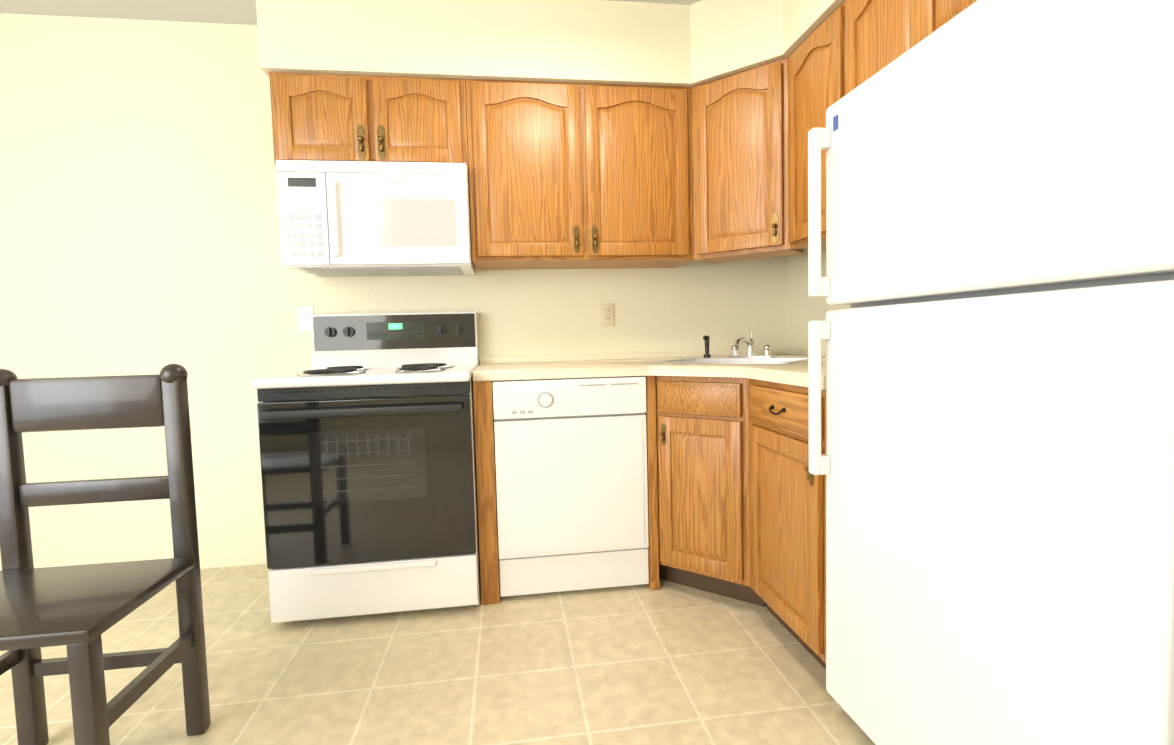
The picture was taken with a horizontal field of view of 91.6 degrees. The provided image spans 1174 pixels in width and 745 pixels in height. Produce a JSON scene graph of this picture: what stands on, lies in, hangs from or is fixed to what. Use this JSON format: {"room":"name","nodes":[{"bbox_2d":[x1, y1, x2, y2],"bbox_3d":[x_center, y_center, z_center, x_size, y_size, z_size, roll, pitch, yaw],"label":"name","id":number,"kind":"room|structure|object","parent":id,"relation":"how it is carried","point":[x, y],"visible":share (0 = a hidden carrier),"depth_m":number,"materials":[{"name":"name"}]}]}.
{"room":"kitchen","nodes":[
{"label":"kitchen","id":0,"kind":"room"},
{"bbox_2d":[0,0,700,24],"bbox_3d":[-0.781,-1.510,0.644,4.600,0.100,4.400,-2,4,-8],"label":"ceiling","id":1,"kind":"structure","parent":0,"point":[243,12],"depth_m":2.42,"materials":[{"name":"paint"}]},
{"bbox_2d":[256,0,844,113],"bbox_3d":[-0.008,-1.375,1.647,2.399,0.334,2.248,-2,4,-8],"label":"soffit","id":2,"kind":"structure","parent":1,"relation":"attached to","point":[625,42],"depth_m":2.38,"materials":[{"name":"paint"}]},
{"bbox_2d":[0,13,787,570],"bbox_3d":[-1.064,-0.347,2.771,4.550,2.470,0.150,-2,4,-8],"label":"wall","id":3,"kind":"structure","parent":0,"point":[138,211],"depth_m":2.58,"materials":[{"name":"paint"}]},
{"bbox_2d":[298,307,313,331],"bbox_3d":[-1.310,-0.249,2.658,0.070,0.114,0.016,-2,4,-8],"label":"light switch","id":4,"kind":"object","parent":3,"relation":"attached to","point":[305,314],"visible":0.92,"depth_m":2.66,"materials":[{"name":"white plastic"}]},
{"bbox_2d":[269,72,464,165],"bbox_3d":[-0.915,-1.051,2.510,0.776,0.369,0.323,-2,4,-8],"label":"upper cabinet","id":5,"kind":"object","parent":3,"relation":"attached to","point":[318,117],"depth_m":2.35,"materials":[{"name":"brown wood"}]},
{"bbox_2d":[276,160,474,276],"bbox_3d":[-0.881,-0.651,2.479,0.740,0.420,0.437,-2,4,-8],"label":"microwave","id":6,"kind":"object","parent":5,"relation":"attached to","point":[353,218],"visible":1,"depth_m":2.31,"materials":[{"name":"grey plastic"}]},
{"bbox_2d":[461,79,688,269],"bbox_3d":[-0.004,-0.885,2.624,1.044,0.762,0.372,-2,4,-8],"label":"upper cabinet","id":7,"kind":"object","parent":3,"relation":"attached to","point":[576,176],"depth_m":2.49,"materials":[{"name":"brown wood"}]},
{"bbox_2d":[600,304,614,326],"bbox_3d":[0.103,-0.288,2.859,0.070,0.114,0.009,-2,4,-8],"label":"electrical outlet","id":8,"kind":"object","parent":3,"relation":"attached to","point":[607,314],"visible":1,"depth_m":2.86,"materials":[{"name":"beige plastic"}]},
{"bbox_2d":[479,348,825,367],"bbox_3d":[0.366,-0.043,2.196,1.596,0.030,1.418,-2,4,-8],"label":"backsplash","id":9,"kind":"structure","parent":3,"relation":"attached to","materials":[{"name":"laminate"}]},
{"bbox_2d":[677,61,803,265],"bbox_3d":[0.691,-0.895,2.501,0.486,0.762,0.484,-2,4,-8],"label":"upper cabinet","id":10,"kind":"object","parent":3,"relation":"attached to","point":[731,149],"depth_m":2.44,"materials":[{"name":"brown wood"}]},
{"bbox_2d":[0,564,874,744],"bbox_3d":[-0.715,1.054,0.803,4.600,0.100,4.400,-2,4,-8],"label":"floor","id":11,"kind":"structure","parent":0,"point":[669,663],"depth_m":1.76,"materials":[{"name":"tile"}]},
{"bbox_2d":[0,364,210,744],"bbox_3d":[-1.227,0.489,1.293,0.460,0.992,0.438,-2,4,-8],"label":"chair","id":12,"kind":"object","parent":11,"relation":"on","point":[78,610],"visible":1,"depth_m":1.43,"materials":[{"name":"brown wood"}]},
{"bbox_2d":[252,311,480,622],"bbox_3d":[-0.832,0.323,2.380,0.742,1.168,0.741,-2,4,-8],"label":"range","id":13,"kind":"object","parent":11,"relation":"on","point":[366,425],"visible":1,"depth_m":2.08,"materials":[{"name":"black glass"}]},
{"bbox_2d":[492,376,648,596],"bbox_3d":[-0.093,0.444,2.533,0.601,0.871,0.624,-2,4,-8],"label":"dishwasher","id":14,"kind":"object","parent":11,"relation":"on","point":[571,481],"visible":1,"depth_m":2.24,"materials":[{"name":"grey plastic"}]},
{"bbox_2d":[637,357,807,596],"bbox_3d":[0.525,0.418,2.316,0.487,0.917,0.487,-2,4,-8],"label":"base cabinet","id":15,"kind":"object","parent":11,"relation":"on","point":[688,437],"depth_m":2.22,"materials":[{"name":"brown wood"}]},
{"bbox_2d":[729,393,825,668],"bbox_3d":[0.890,0.457,1.888,0.673,0.874,0.573,-2,4,-8],"label":"base cabinet","id":16,"kind":"object","parent":11,"relation":"on","point":[736,499],"depth_m":1.81,"materials":[{"name":"brown wood"}]},
{"bbox_2d":[473,357,825,404],"bbox_3d":[0.367,-0.008,2.198,1.596,0.040,1.418,-2,4,-8],"label":"countertop","id":17,"kind":"structure","parent":16,"relation":"on","point":[702,380],"depth_m":2.18,"materials":[{"name":"beige laminate"}]},
{"bbox_2d":[645,357,821,404],"bbox_3d":[0.627,0.023,2.441,0.748,0.154,0.748,-2,4,-8],"label":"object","id":18,"kind":"structure","parent":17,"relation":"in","point":[695,380],"depth_m":2.17,"materials":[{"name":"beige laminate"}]},
{"bbox_2d":[702,329,774,357],"bbox_3d":[0.697,-0.132,2.607,0.263,0.130,0.296,-2,4,-8],"label":"faucet","id":19,"kind":"object","parent":17,"relation":"on","point":[750,350],"depth_m":2.58,"materials":[{"name":"silver metal"}]},
{"bbox_2d":[808,0,1173,744],"bbox_3d":[0.960,0.131,1.153,0.665,1.612,0.792,-2,4,-8],"label":"refrigerator","id":20,"kind":"object","parent":11,"relation":"on","point":[994,464],"visible":1,"depth_m":0.96,"materials":[{"name":"white metal"}]},
{"bbox_2d":[787,249,850,349],"bbox_3d":[1.282,-0.353,1.889,0.150,2.470,2.250,-2,4,-8],"label":"wall","id":21,"kind":"structure","parent":0,"point":[803,308],"depth_m":2.85,"materials":[{"name":"paint"}]},
{"bbox_2d":[777,0,900,251],"bbox_3d":[0.991,-0.868,1.941,0.372,0.762,0.894,-2,4,-8],"label":"upper cabinet","id":22,"kind":"object","parent":21,"relation":"attached to","point":[860,38],"depth_m":2.06,"materials":[{"name":"brown wood"}]},
{"bbox_2d":[901,0,976,54],"bbox_3d":[1.097,-0.984,1.115,0.383,0.434,0.832,-2,4,-8],"label":"upper cabinet","id":23,"kind":"object","parent":21,"relation":"attached to","point":[919,18],"depth_m":1.46,"materials":[{"name":"brown wood"}]}
]}

